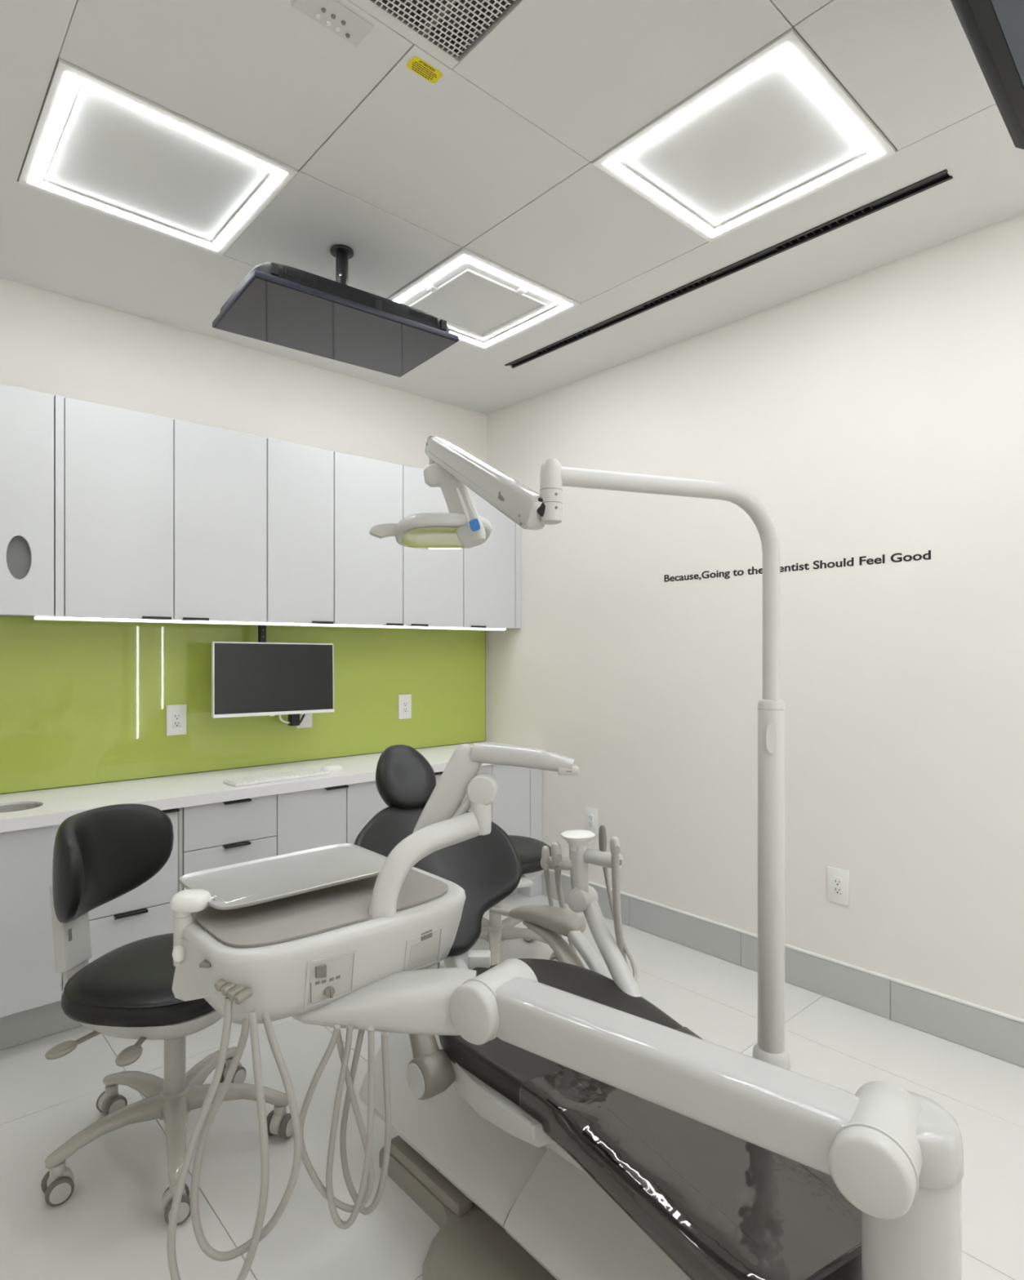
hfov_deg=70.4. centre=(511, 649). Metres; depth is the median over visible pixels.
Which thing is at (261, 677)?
wall monitor
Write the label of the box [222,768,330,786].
keyboard
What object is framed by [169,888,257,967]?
handle
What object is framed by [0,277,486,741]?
wall
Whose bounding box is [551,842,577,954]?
suction handpiece
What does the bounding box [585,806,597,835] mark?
power outlet
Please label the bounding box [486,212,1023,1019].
wall
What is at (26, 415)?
upper cabinet
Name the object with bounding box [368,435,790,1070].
lamp
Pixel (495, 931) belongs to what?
stool
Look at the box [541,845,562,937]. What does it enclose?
suction handpiece
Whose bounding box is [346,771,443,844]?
base cabinet
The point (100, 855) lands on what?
stool
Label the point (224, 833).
drawers
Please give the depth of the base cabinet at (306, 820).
3.07 m
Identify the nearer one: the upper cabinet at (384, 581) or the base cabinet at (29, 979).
the base cabinet at (29, 979)
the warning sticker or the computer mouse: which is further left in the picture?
the computer mouse
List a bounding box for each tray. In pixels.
[178,843,386,910]
[195,869,448,947]
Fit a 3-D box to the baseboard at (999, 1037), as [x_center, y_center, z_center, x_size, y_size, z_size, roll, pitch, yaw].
[1.768,1.268,2.191,0.011,0.143,4.800,0,0,-42]
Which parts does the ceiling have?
panel, panel, panel, panel, panel, panel, panel, panel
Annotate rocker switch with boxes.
[315,964,326,977]
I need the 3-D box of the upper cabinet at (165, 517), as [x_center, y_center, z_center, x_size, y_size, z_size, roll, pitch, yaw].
[-1.441,-0.515,2.966,0.782,0.795,0.322,0,0,-42]
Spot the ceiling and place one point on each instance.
(491, 158)
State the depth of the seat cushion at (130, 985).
1.79 m
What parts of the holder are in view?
slanted arm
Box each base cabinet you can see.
[0,824,62,1017]
[88,807,182,964]
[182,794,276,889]
[275,784,348,855]
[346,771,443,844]
[461,764,542,897]
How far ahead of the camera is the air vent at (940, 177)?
2.61 m
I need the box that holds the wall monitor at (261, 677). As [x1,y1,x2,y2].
[211,625,333,725]
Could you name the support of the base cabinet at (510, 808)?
attached to the wall at (876, 412)
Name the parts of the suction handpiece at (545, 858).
lever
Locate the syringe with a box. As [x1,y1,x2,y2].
[598,825,636,982]
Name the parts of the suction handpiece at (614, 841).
lever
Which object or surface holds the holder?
attached to the dental chair
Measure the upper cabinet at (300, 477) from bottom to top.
0.795 m
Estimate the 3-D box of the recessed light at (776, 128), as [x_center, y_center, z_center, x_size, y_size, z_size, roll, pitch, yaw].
[0.658,-1.415,2.071,0.604,0.027,0.604,0,0,-42]
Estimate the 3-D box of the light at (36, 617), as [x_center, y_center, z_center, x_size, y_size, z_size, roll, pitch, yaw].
[-0.869,-0.117,3.334,2.240,0.019,0.020,0,0,-42]
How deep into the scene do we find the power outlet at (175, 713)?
3.15 m
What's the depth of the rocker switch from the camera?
1.32 m
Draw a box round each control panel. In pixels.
[292,0,373,46]
[310,975,340,1003]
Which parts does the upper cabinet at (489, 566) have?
tab handle, cabinet filler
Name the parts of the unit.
post knob, control knob, control panel, link arm, control panel, grip arm, grip post, grip handle, flex arm, post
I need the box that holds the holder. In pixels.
[540,829,643,997]
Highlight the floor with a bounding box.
[0,893,1023,1279]
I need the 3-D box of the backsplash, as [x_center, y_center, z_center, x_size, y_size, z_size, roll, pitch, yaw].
[-1.420,0.209,3.195,3.390,0.670,0.009,0,0,-42]
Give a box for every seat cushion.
[61,933,213,1027]
[508,835,551,874]
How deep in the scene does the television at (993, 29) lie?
1.23 m
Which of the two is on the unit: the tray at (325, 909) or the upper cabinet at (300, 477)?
the tray at (325, 909)
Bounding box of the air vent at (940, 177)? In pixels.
[504,168,952,368]
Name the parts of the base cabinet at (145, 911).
drawer, tab handle, drawer, tab handle, cabinet filler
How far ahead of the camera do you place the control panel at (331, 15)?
1.61 m
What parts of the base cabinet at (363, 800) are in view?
door, door, tab handle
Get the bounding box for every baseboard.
[0,888,517,1049]
[542,871,1023,1067]
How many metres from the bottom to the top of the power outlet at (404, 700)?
0.132 m
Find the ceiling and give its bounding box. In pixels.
[0,0,1023,414]
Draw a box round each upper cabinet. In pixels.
[0,383,53,617]
[53,395,266,622]
[266,437,333,624]
[333,451,462,626]
[462,488,520,628]
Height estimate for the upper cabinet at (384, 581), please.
0.795 m
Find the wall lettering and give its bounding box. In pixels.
[664,550,930,582]
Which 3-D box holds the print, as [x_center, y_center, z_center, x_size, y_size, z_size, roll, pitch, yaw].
[-0.212,-1.407,1.760,0.068,0.001,0.035,0,0,-42]
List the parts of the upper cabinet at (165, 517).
cabinet filler, door, tab handle, tab handle, door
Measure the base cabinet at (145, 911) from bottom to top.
0.606 m
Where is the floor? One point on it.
(113, 1225)
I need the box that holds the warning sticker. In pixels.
[406,56,442,83]
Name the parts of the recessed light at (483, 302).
trim, panel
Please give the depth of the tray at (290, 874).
1.58 m
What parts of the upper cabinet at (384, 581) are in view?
door, tab handle, tab handle, door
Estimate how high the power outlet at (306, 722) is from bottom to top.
0.132 m
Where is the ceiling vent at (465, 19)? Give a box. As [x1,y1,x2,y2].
[367,0,515,59]
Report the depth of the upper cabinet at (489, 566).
3.97 m
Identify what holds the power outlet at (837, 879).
attached to the wall at (876, 412)
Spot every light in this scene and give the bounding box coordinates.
[17,57,297,255]
[34,615,506,631]
[386,247,580,350]
[591,27,896,242]
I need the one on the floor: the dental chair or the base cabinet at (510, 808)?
the dental chair
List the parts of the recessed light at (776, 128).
panel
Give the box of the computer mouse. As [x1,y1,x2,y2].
[320,764,342,773]
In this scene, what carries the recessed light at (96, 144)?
in the ceiling
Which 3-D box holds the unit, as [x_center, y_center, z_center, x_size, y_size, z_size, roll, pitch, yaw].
[0.063,0.772,1.315,1.468,1.135,0.654,0,0,21]
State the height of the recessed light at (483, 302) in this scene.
0.028 m
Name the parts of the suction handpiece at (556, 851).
lever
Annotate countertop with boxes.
[0,741,546,832]
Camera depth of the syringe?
1.96 m
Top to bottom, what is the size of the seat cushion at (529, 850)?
0.063 m
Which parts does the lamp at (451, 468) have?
lamp handle, yoke post, yoke panel, spring arm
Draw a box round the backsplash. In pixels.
[0,616,485,794]
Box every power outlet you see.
[166,704,186,735]
[296,713,311,728]
[398,693,411,719]
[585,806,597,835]
[826,866,848,905]
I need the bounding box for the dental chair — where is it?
[353,744,861,1279]
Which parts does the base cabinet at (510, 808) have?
door, door, cabinet filler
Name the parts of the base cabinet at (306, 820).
tab handle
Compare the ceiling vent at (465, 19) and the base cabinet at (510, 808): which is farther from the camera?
the base cabinet at (510, 808)
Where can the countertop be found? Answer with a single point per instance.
(20, 811)
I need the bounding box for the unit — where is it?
[166,742,963,1279]
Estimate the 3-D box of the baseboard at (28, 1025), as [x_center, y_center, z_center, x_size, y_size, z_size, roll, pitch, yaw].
[-1.203,1.266,2.892,3.308,0.147,0.017,0,0,-42]
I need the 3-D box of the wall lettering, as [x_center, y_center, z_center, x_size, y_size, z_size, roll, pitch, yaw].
[1.087,-0.328,2.958,0.002,0.043,1.131,0,0,-42]
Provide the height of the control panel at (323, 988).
0.043 m
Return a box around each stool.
[40,803,293,1225]
[426,835,559,968]
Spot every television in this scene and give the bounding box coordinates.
[212,244,458,377]
[950,0,1023,149]
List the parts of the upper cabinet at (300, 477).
tab handle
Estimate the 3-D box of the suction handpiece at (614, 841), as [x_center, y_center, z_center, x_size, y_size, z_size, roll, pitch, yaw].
[0.293,0.701,1.923,0.032,0.423,0.089,0,0,41]
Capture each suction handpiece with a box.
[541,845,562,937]
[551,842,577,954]
[609,836,627,964]
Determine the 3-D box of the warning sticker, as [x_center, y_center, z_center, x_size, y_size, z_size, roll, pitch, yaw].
[-0.212,-1.407,1.761,0.086,0.001,0.043,0,0,-42]
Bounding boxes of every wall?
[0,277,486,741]
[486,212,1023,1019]
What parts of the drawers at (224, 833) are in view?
drawer, drawer, tab handle, tab handle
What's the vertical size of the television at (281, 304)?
0.300 m

